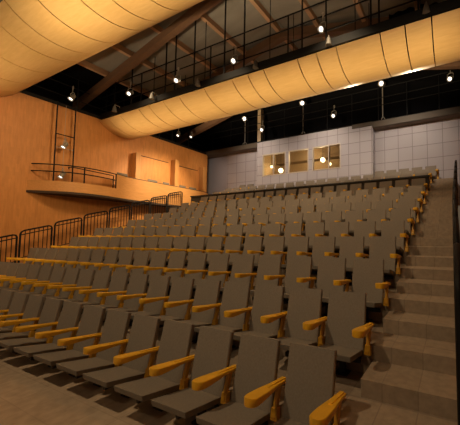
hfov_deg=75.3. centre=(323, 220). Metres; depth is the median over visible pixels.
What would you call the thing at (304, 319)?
seat
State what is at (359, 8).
beam
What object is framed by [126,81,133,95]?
spotlight
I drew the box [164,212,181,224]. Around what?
seat
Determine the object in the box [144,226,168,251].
seat
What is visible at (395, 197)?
seat
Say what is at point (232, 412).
cushion
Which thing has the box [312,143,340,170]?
window
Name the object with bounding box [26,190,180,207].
floor
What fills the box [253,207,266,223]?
seat
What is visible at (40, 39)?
reflector
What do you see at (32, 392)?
floor
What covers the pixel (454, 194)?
guard rail
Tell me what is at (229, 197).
seat
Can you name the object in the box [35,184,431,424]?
floor
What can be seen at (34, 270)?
seat
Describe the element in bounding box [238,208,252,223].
seat
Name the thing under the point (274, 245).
seat
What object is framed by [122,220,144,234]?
seat
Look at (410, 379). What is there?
stairs
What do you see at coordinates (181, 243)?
seat
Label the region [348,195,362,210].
seat
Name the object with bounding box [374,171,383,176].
seat
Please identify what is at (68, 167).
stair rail
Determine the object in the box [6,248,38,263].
seat
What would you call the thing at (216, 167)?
wall
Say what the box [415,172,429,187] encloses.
seat
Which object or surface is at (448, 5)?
catwalk
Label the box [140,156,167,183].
wall panel
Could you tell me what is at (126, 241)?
seat
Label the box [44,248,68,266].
seat
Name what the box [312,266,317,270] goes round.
cushion
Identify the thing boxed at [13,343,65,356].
cushion
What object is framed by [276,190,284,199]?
seat
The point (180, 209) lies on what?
seat
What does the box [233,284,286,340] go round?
seat
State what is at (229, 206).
seat
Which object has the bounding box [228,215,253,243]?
seat
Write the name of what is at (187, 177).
wall panel
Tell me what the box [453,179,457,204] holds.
guard rail
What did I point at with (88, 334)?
seat
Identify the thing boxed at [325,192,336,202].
seat
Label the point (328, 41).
light
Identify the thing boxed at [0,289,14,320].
seat
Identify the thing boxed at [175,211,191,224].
seat
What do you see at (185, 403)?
cushion
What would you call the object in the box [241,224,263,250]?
seat
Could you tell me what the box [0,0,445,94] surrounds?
ceiling
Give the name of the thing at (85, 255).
seat
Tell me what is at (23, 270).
seat
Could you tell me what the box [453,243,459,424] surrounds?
guard rail
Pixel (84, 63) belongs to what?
beam
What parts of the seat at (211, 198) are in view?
backrest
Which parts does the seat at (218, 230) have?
backrest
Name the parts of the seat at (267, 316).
backrest, armrest, arm post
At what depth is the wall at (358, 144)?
14.62 m
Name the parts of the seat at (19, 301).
armrest, backrest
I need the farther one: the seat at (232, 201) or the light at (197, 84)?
the seat at (232, 201)
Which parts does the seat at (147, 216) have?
backrest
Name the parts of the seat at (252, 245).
backrest, armrest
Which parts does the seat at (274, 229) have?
backrest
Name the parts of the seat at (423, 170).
backrest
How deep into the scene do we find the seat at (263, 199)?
12.00 m
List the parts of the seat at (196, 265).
backrest, armrest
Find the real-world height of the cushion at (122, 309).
0.144 m
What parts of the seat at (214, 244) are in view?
backrest, armrest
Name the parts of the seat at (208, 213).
backrest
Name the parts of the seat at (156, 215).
backrest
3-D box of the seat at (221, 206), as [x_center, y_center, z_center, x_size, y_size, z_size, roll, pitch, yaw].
[-4.388,-0.267,11.563,0.599,0.904,0.605,-2,-4,25]
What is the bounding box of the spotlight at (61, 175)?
[57,168,65,178]
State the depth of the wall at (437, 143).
13.49 m
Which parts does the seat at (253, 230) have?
backrest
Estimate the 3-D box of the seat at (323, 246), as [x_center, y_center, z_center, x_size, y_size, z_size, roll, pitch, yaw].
[-0.038,0.748,5.376,0.599,0.904,0.605,-2,-4,25]
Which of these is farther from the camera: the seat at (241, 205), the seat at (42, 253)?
the seat at (241, 205)
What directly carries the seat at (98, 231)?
on the floor at (350, 385)
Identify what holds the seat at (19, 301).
on the floor at (32, 392)
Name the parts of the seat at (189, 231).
backrest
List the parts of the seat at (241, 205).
backrest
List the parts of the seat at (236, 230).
backrest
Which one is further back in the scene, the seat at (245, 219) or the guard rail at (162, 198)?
the guard rail at (162, 198)
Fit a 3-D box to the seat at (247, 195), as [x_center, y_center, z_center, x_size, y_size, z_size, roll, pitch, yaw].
[-3.650,-0.926,13.301,0.599,0.904,0.605,-2,-4,25]
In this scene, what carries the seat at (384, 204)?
on the floor at (350, 385)
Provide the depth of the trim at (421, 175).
12.03 m
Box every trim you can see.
[117,174,206,192]
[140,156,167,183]
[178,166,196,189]
[190,175,429,196]
[206,106,459,155]
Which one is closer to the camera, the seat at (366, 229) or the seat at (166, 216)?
the seat at (366, 229)
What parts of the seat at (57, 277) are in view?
armrest, backrest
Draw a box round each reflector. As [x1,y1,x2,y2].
[0,0,203,96]
[100,0,459,138]
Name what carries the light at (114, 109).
attached to the catwalk at (448, 5)
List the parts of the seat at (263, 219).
backrest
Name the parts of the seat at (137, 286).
armrest, backrest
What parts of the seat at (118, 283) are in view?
armrest, backrest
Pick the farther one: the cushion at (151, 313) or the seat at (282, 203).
the seat at (282, 203)
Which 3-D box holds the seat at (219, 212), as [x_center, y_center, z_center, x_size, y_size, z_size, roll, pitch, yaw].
[-3.916,0.004,10.303,0.599,0.904,0.605,-2,-4,25]
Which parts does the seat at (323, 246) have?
backrest, armrest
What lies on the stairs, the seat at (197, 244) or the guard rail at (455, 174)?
the guard rail at (455, 174)
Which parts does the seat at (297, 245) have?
backrest, armrest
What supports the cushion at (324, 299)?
on the seat at (331, 273)
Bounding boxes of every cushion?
[0,327,11,332]
[0,332,27,339]
[0,337,45,349]
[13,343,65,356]
[33,350,88,365]
[45,296,67,299]
[56,357,114,375]
[62,299,82,301]
[63,302,99,304]
[83,305,117,308]
[83,366,144,387]
[105,308,137,313]
[114,376,179,401]
[131,311,159,318]
[151,387,220,418]
[154,315,183,324]
[180,320,211,326]
[194,325,241,332]
[196,401,269,424]
[233,330,276,340]
[272,417,306,424]
[276,336,316,350]
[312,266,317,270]
[317,344,361,362]
[322,297,328,302]
[346,267,352,272]
[364,246,368,251]
[366,301,381,307]
[375,230,380,235]
[384,269,393,274]
[396,246,402,252]
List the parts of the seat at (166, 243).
armrest, backrest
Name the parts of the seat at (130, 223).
backrest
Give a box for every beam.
[73,0,221,108]
[77,60,206,122]
[111,43,188,86]
[149,24,218,72]
[176,59,459,143]
[189,6,257,63]
[201,17,388,80]
[249,0,297,50]
[298,0,324,39]
[353,0,366,21]
[414,1,419,9]
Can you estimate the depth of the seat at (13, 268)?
7.30 m
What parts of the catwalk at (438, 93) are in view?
rail, rail, rail, post, post, post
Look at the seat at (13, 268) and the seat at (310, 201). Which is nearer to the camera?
the seat at (13, 268)
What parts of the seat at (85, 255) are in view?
armrest, backrest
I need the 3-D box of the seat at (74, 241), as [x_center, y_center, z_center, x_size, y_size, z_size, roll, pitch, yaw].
[-8.722,0.990,9.428,0.726,0.904,0.605,-2,-4,25]
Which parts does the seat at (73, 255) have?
armrest, backrest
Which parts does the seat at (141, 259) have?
armrest, backrest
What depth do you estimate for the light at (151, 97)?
10.99 m
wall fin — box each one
[131,152,140,178]
[170,160,178,185]
[198,167,205,191]
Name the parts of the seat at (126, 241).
armrest, backrest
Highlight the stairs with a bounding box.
[344,178,457,424]
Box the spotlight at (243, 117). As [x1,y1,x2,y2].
[242,116,247,143]
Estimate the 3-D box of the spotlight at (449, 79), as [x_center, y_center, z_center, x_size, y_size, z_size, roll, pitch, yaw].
[5.595,-6.462,12.303,0.278,0.718,0.370,-2,-4,25]
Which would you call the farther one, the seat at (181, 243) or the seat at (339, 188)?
the seat at (339, 188)
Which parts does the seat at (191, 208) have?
backrest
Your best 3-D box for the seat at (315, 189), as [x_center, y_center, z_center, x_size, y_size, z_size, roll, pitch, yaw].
[-0.374,-1.018,11.772,0.599,0.904,0.605,-2,-4,25]
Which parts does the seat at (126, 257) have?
armrest, backrest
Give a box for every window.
[262,151,285,176]
[276,145,339,165]
[288,148,308,173]
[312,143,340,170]
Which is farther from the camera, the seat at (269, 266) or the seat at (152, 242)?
the seat at (152, 242)
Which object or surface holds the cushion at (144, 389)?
on the seat at (169, 374)
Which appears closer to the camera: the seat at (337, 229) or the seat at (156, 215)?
the seat at (337, 229)
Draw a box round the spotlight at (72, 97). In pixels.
[68,86,75,100]
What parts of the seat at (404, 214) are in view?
armrest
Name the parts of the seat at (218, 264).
backrest, armrest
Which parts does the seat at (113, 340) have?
armrest, backrest, arm post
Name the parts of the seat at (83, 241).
backrest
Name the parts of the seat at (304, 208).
backrest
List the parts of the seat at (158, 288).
armrest, backrest, arm post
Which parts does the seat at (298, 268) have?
backrest, armrest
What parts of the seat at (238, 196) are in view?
backrest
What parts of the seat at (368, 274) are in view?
backrest, armrest, arm post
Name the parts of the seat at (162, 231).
backrest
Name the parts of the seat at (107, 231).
backrest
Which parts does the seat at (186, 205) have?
backrest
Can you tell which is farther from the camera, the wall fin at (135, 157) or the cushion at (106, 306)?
the wall fin at (135, 157)
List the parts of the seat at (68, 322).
armrest, backrest, arm post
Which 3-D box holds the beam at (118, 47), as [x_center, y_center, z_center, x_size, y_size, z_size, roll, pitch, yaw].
[-8.629,-6.888,9.683,0.154,0.220,14.740,-2,-4,25]
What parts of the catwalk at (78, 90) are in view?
post, rail, rail, rail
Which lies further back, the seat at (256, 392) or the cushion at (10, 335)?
the cushion at (10, 335)
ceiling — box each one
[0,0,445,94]
[36,57,459,145]
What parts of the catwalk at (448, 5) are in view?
post, post, rail, rail, post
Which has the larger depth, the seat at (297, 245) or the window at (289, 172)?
the window at (289, 172)
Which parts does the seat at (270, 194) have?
backrest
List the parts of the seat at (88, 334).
armrest, backrest, arm post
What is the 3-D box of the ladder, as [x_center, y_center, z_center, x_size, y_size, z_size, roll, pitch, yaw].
[-10.552,-2.973,11.393,0.048,3.685,0.648,-2,-4,25]
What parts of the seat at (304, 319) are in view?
backrest, armrest, arm post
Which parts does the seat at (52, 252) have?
backrest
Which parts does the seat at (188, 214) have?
backrest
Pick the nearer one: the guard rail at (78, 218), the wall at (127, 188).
the guard rail at (78, 218)
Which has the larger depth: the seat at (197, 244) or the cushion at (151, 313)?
the seat at (197, 244)
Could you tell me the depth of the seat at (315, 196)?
10.92 m
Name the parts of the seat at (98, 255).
armrest, backrest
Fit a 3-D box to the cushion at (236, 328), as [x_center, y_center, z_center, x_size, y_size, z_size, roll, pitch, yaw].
[-1.436,1.508,3.854,0.475,0.144,0.448,-2,-4,25]
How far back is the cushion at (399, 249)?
5.53 m
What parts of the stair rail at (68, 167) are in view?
rail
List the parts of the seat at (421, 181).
backrest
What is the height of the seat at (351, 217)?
0.904 m
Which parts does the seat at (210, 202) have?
backrest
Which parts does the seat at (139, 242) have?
armrest, backrest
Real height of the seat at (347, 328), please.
0.904 m
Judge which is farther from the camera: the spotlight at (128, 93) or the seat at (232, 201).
the seat at (232, 201)
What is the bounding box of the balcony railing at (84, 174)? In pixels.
[31,163,116,187]
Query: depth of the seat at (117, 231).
10.12 m
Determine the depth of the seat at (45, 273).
6.54 m
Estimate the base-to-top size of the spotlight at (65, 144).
0.459 m
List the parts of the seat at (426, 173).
backrest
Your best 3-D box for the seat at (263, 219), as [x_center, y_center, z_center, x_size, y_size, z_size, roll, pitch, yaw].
[-1.938,0.233,8.341,0.599,0.904,0.605,-2,-4,25]
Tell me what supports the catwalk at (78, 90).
on the wall at (27, 123)
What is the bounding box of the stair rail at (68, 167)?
[68,167,113,187]
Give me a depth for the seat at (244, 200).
12.52 m
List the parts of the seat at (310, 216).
backrest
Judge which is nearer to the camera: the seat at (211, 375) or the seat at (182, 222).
the seat at (211, 375)
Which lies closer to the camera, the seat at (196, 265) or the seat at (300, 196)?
the seat at (196, 265)
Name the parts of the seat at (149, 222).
backrest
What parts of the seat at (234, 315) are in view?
backrest, armrest, arm post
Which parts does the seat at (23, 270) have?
armrest, backrest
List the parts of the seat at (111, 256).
armrest, backrest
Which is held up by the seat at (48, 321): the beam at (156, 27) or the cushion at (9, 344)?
the cushion at (9, 344)
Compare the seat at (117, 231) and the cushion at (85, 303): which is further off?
the seat at (117, 231)
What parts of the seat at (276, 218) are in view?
backrest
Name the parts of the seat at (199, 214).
backrest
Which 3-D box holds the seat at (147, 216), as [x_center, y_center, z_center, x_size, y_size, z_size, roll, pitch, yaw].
[-7.894,0.115,12.159,0.726,0.904,0.605,-2,-4,25]
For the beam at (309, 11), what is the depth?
10.32 m
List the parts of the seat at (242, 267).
backrest, armrest, arm post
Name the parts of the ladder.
rail, rail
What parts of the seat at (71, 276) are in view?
armrest, backrest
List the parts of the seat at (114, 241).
backrest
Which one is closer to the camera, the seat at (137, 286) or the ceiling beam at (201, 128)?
the seat at (137, 286)
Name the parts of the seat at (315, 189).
backrest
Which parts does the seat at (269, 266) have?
backrest, armrest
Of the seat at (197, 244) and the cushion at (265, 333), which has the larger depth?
the seat at (197, 244)
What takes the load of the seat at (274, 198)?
on the floor at (350, 385)
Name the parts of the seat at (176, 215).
backrest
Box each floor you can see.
[0,347,196,424]
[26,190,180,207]
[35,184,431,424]
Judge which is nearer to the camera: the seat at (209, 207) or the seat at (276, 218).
the seat at (276, 218)
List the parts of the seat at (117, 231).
backrest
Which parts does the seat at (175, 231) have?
backrest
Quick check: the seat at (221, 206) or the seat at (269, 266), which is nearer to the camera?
the seat at (269, 266)
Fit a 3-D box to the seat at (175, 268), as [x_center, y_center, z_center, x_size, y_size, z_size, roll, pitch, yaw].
[-3.240,1.121,5.830,0.599,0.904,0.605,-2,-4,25]
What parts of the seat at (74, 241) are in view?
backrest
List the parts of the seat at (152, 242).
backrest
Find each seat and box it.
[0,262,10,285]
[0,263,19,287]
[0,263,30,289]
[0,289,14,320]
[0,292,29,347]
[0,294,45,353]
[0,297,63,360]
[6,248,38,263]
[9,264,41,291]
[13,301,83,367]
[21,265,53,293]
[24,248,48,264]
[33,248,58,265]
[33,305,105,376]
[34,266,66,308]
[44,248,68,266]
[45,267,80,310]
[51,237,79,263]
[55,249,80,269]
[56,309,131,386]
[62,269,95,313]
[63,270,111,309]
[67,249,92,281]
[69,237,89,254]
[78,228,103,243]
[78,237,99,260]
[78,250,105,277]
[79,237,109,259]
[83,271,129,321]
[83,314,160,397]
[88,228,112,246]
[91,237,121,260]
[93,250,118,286]
[94,250,134,280]
[98,227,122,246]
[104,237,133,261]
[105,273,148,326]
[110,251,150,283]
[113,220,135,231]
[114,319,194,411]
[117,227,133,246]
[118,237,145,264]
[120,227,144,247]
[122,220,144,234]
[128,252,167,285]
[131,275,170,323]
[132,219,154,234]
[132,227,156,247]
[133,237,159,263]
[135,214,152,225]
[143,219,165,234]
[144,213,161,225]
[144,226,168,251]
[148,252,186,295]
[149,237,173,263]
[151,326,235,424]
[154,213,170,225]
[154,277,194,327]
[155,218,175,234]
[158,226,181,247]
[161,207,176,218]
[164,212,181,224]
[166,237,188,264]
[168,218,187,234]
[169,253,207,298]
[172,226,195,248]
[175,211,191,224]
[177,203,188,211]
[178,207,185,216]
[180,279,220,342]
[181,206,195,217]
[181,217,198,234]
[185,237,205,266]
[186,211,202,224]
[188,225,211,249]
[190,202,197,210]
[192,197,207,205]
[193,253,230,293]
[194,281,251,347]
[195,217,211,235]
[196,206,204,216]
[196,333,285,424]
[198,210,214,226]
[199,201,206,209]
[203,205,214,216]
[204,201,216,212]
[204,225,227,246]
[205,237,223,274]
[206,196,216,206]
[207,237,242,275]
[210,216,224,235]
[211,209,226,225]
[215,200,226,212]
[215,204,225,215]
[216,195,224,206]
[220,254,256,290]
[222,224,244,250]
[224,209,239,224]
[225,215,238,235]
[226,194,233,208]
[226,203,236,219]
[227,199,236,204]
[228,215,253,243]
[229,237,263,270]
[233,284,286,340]
[235,194,243,208]
[237,193,253,204]
[237,198,246,208]
[238,203,247,221]
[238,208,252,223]
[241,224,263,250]
[244,214,268,238]
[248,192,263,203]
[248,197,258,207]
[250,202,259,220]
[250,255,284,299]
[253,201,272,215]
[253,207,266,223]
[254,236,286,266]
[259,191,273,201]
[260,197,269,206]
[261,213,285,235]
[261,223,281,251]
[268,206,281,223]
[272,196,281,206]
[272,342,345,424]
[274,200,285,212]
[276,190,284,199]
[276,287,326,356]
[281,213,304,235]
[281,236,311,272]
[282,199,300,213]
[283,256,316,303]
[284,195,294,205]
[284,205,297,223]
[284,223,301,251]
[287,189,297,198]
[297,194,308,211]
[297,198,315,212]
[298,188,309,197]
[301,204,314,230]
[301,212,321,235]
[306,222,324,256]
[308,187,322,198]
[311,193,322,211]
[311,236,338,274]
[316,197,329,211]
[316,257,351,316]
[317,290,373,376]
[318,203,332,221]
[322,186,333,197]
[324,211,341,235]
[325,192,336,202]
[327,178,336,183]
[329,222,349,257]
[332,196,345,210]
[336,185,347,196]
[336,202,350,221]
[339,177,347,182]
[339,236,368,285]
[340,190,352,202]
[345,210,362,235]
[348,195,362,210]
[350,184,361,195]
[351,176,360,180]
[352,258,390,322]
[354,221,377,257]
[355,201,370,220]
[356,189,368,201]
[363,174,372,179]
[364,182,376,193]
[366,194,380,209]
[367,209,387,235]
[369,236,401,279]
[372,188,385,200]
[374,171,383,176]
[376,173,386,178]
[376,200,392,219]
[379,181,392,192]
[381,220,408,255]
[384,193,399,208]
[386,170,395,175]
[389,172,399,177]
[389,187,403,199]
[390,208,414,238]
[395,180,409,191]
[397,199,419,225]
[399,168,408,174]
[399,174,411,176]
[403,170,414,175]
[403,191,422,215]
[408,185,425,206]
[412,167,422,172]
[412,178,427,197]
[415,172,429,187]
[418,169,431,183]
[425,165,438,180]
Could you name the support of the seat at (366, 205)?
on the floor at (350, 385)
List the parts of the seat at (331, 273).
backrest, armrest, arm post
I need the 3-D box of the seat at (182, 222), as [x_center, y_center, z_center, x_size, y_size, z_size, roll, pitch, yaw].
[-5.178,0.324,9.853,0.599,0.904,0.605,-2,-4,25]
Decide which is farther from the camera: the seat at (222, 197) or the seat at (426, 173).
the seat at (222, 197)
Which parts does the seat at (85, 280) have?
armrest, backrest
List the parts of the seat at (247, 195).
backrest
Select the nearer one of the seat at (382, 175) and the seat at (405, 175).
the seat at (405, 175)
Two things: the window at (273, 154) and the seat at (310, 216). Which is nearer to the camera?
the seat at (310, 216)
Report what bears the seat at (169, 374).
on the floor at (32, 392)
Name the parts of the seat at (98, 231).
backrest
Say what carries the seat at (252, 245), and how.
on the floor at (350, 385)
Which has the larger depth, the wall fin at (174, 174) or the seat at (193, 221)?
the wall fin at (174, 174)
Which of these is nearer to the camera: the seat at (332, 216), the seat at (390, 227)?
the seat at (390, 227)
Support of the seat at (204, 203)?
on the floor at (350, 385)
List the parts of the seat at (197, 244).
backrest, armrest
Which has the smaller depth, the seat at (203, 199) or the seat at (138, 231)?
the seat at (138, 231)
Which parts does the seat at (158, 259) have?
armrest, backrest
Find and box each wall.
[0,92,207,262]
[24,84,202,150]
[26,180,116,196]
[115,175,207,205]
[191,176,428,205]
[202,81,459,151]
[207,156,226,193]
[227,117,459,205]
[257,126,374,188]
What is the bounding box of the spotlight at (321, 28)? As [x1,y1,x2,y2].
[317,12,325,32]
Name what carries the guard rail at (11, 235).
attached to the floor
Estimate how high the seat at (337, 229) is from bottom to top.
0.904 m
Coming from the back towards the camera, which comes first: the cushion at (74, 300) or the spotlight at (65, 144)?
the spotlight at (65, 144)
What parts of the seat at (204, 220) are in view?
backrest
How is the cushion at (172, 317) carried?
on the seat at (179, 304)
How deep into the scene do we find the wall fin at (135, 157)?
13.96 m
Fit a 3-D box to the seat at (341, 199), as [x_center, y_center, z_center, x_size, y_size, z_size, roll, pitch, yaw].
[0.481,-0.402,9.290,0.599,0.904,0.605,-2,-4,25]
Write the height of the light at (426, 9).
0.319 m
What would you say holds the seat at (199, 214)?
on the floor at (350, 385)
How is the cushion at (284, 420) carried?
on the seat at (310, 398)
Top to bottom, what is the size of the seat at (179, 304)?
0.904 m
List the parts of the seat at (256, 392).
backrest, armrest, hinge plate, arm post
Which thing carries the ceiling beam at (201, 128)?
attached to the wall
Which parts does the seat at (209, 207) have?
backrest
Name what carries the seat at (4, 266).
on the floor at (350, 385)
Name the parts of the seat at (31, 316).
armrest, backrest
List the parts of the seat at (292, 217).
backrest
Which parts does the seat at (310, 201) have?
backrest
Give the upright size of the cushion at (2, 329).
0.144 m
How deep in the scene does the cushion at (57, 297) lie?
5.94 m
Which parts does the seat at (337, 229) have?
backrest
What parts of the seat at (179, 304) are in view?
armrest, backrest, arm post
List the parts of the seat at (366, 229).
backrest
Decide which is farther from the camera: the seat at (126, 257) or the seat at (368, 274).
the seat at (126, 257)
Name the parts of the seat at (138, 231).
backrest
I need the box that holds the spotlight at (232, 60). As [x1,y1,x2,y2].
[230,46,238,63]
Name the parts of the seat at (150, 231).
backrest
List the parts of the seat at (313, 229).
backrest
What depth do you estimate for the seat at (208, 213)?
10.77 m
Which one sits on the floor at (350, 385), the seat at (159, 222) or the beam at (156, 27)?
the seat at (159, 222)
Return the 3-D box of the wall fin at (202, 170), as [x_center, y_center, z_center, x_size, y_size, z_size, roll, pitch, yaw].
[-7.697,-2.098,17.743,0.396,2.651,0.242,-2,-4,25]
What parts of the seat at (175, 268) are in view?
armrest, backrest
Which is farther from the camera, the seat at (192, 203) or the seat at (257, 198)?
the seat at (192, 203)
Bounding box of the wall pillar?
[257,109,262,141]
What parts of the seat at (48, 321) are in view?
armrest, backrest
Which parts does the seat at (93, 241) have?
backrest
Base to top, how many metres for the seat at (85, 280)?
0.904 m
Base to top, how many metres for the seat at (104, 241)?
0.904 m
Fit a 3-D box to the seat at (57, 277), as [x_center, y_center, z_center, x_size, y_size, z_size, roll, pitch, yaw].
[-6.125,1.486,6.138,0.599,0.904,0.605,-2,-4,25]
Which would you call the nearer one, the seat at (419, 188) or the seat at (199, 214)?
the seat at (419, 188)
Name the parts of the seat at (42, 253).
backrest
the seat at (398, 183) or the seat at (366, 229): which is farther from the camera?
the seat at (398, 183)
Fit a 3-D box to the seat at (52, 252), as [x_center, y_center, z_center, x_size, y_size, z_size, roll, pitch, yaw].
[-8.226,1.260,8.158,0.599,0.904,0.605,-2,-4,25]
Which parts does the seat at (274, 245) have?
backrest, armrest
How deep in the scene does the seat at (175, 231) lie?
8.79 m
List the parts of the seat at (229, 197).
backrest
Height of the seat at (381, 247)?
0.904 m
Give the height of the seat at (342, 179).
0.904 m
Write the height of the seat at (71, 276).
0.904 m
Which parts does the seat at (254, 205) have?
backrest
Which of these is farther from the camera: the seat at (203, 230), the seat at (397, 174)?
the seat at (397, 174)
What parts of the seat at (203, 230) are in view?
backrest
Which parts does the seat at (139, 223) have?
backrest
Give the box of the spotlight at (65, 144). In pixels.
[60,138,68,148]
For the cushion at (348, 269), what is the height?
0.144 m
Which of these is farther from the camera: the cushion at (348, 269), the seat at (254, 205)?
the seat at (254, 205)
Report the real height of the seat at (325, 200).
0.904 m
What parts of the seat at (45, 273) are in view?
armrest, backrest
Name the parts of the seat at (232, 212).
backrest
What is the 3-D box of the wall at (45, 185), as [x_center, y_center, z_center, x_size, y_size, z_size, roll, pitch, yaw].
[-10.071,-1.327,11.363,0.631,0.396,2.770,-3,-5,44]
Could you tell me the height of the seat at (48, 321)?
0.904 m
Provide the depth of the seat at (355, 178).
13.23 m
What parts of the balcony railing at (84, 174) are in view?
rail, rail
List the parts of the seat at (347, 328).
foot plate, backrest, armrest, arm post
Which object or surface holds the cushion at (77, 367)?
on the seat at (113, 340)
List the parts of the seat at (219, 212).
backrest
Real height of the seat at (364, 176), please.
0.904 m
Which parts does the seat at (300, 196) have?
backrest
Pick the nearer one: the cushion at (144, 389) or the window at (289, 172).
the cushion at (144, 389)
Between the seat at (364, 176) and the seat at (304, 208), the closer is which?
the seat at (304, 208)
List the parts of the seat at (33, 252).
backrest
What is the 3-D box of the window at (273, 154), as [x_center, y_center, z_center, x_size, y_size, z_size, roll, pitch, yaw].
[-2.824,-3.271,16.151,1.612,1.304,0.132,-2,-4,25]
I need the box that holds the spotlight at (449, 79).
[447,70,453,81]
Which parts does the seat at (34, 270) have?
armrest, backrest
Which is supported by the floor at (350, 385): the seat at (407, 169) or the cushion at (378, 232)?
the seat at (407, 169)
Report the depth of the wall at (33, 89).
13.07 m
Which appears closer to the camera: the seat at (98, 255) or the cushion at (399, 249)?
the cushion at (399, 249)
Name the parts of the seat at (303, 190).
backrest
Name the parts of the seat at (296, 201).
backrest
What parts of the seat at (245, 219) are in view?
backrest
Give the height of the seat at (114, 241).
0.904 m
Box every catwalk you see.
[20,72,212,154]
[101,0,459,118]
[209,71,459,150]
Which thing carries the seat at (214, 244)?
on the floor at (350, 385)
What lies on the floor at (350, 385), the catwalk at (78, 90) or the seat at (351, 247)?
the seat at (351, 247)
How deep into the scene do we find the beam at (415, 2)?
8.89 m
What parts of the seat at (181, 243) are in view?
armrest, backrest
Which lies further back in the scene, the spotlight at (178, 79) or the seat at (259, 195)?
the seat at (259, 195)
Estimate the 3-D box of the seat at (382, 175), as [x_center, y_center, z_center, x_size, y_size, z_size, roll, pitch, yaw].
[2.592,-1.729,12.470,0.599,0.904,0.605,-2,-4,25]
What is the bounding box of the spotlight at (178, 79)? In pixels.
[173,67,180,82]
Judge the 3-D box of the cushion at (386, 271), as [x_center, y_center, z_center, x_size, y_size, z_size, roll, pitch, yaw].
[0.957,0.874,4.815,0.475,0.144,0.448,-2,-4,25]
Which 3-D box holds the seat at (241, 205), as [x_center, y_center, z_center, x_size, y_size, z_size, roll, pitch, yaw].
[-3.306,-0.297,11.058,0.599,0.904,0.605,-2,-4,25]
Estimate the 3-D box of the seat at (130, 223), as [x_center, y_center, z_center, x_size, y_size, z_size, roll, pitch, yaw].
[-7.937,0.400,11.140,0.726,0.904,0.605,-2,-4,25]
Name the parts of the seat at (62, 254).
armrest, backrest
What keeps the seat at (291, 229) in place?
on the floor at (350, 385)
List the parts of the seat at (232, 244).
backrest, armrest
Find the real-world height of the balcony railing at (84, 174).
0.726 m
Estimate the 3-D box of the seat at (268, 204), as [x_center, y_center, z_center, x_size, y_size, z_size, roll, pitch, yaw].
[-2.224,-0.327,10.553,0.599,0.904,0.605,-2,-4,25]
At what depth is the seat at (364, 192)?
10.12 m
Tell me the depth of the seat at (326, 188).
11.77 m
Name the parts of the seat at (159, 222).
backrest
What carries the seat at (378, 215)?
on the floor at (350, 385)
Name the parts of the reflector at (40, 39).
panel, panel, panel, panel, panel, panel, panel, panel, panel, panel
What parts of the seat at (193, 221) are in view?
backrest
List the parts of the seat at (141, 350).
armrest, backrest, hinge plate, arm post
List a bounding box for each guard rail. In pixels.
[0,234,17,262]
[17,225,52,262]
[53,217,82,245]
[83,211,107,235]
[108,205,129,227]
[130,200,149,219]
[150,195,166,216]
[167,191,182,212]
[452,188,457,205]
[452,199,457,216]
[453,173,457,200]
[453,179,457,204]
[453,216,459,244]
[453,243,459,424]
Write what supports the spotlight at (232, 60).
attached to the catwalk at (448, 5)
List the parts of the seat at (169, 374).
armrest, backrest, hinge plate, arm post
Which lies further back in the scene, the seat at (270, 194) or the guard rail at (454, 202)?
the seat at (270, 194)
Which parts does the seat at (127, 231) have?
backrest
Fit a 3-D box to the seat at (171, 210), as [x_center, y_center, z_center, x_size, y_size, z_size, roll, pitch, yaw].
[-7.152,-0.190,12.852,0.726,0.904,0.605,-2,-4,25]
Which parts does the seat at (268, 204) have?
backrest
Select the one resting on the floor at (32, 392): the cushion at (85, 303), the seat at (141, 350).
the seat at (141, 350)
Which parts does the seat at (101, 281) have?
armrest, backrest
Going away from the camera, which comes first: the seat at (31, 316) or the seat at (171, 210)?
the seat at (31, 316)
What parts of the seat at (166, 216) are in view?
backrest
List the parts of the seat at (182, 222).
backrest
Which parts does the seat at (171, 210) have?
backrest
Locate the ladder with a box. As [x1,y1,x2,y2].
[52,101,76,181]
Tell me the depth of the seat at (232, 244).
6.56 m
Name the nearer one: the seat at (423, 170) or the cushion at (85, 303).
the cushion at (85, 303)
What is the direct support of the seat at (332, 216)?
on the floor at (350, 385)
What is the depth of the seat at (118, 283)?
5.31 m
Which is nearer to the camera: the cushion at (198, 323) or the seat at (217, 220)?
the cushion at (198, 323)
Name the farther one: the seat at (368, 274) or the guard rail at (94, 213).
the guard rail at (94, 213)
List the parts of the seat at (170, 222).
backrest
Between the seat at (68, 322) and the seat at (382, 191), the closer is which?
the seat at (68, 322)
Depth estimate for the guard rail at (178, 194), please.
15.29 m
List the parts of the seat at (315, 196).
backrest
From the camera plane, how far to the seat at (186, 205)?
14.04 m
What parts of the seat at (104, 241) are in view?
backrest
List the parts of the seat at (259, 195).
backrest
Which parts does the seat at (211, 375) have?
backrest, armrest, hinge plate, arm post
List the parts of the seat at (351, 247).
backrest, armrest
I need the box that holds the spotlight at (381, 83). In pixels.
[378,80,385,119]
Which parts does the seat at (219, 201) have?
backrest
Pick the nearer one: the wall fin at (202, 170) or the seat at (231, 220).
the seat at (231, 220)
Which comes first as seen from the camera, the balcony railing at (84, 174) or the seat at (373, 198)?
the seat at (373, 198)
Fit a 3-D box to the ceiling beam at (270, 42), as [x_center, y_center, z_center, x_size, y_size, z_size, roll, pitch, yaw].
[-2.706,-6.677,12.163,17.270,2.645,0.242,-2,-4,25]
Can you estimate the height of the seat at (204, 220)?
0.904 m
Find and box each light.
[112,105,119,111]
[149,92,155,99]
[195,78,202,86]
[253,59,258,69]
[325,35,331,46]
[422,1,429,13]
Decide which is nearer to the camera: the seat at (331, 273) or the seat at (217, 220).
the seat at (331, 273)
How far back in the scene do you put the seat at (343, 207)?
8.42 m
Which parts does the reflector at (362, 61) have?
panel, panel, panel, panel, panel, panel, panel, panel, panel, panel, panel, panel, panel, panel, panel, panel, panel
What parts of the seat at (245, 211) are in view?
backrest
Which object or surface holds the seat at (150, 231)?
on the floor at (350, 385)
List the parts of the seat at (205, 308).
backrest, armrest, arm post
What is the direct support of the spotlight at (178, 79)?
attached to the catwalk at (448, 5)

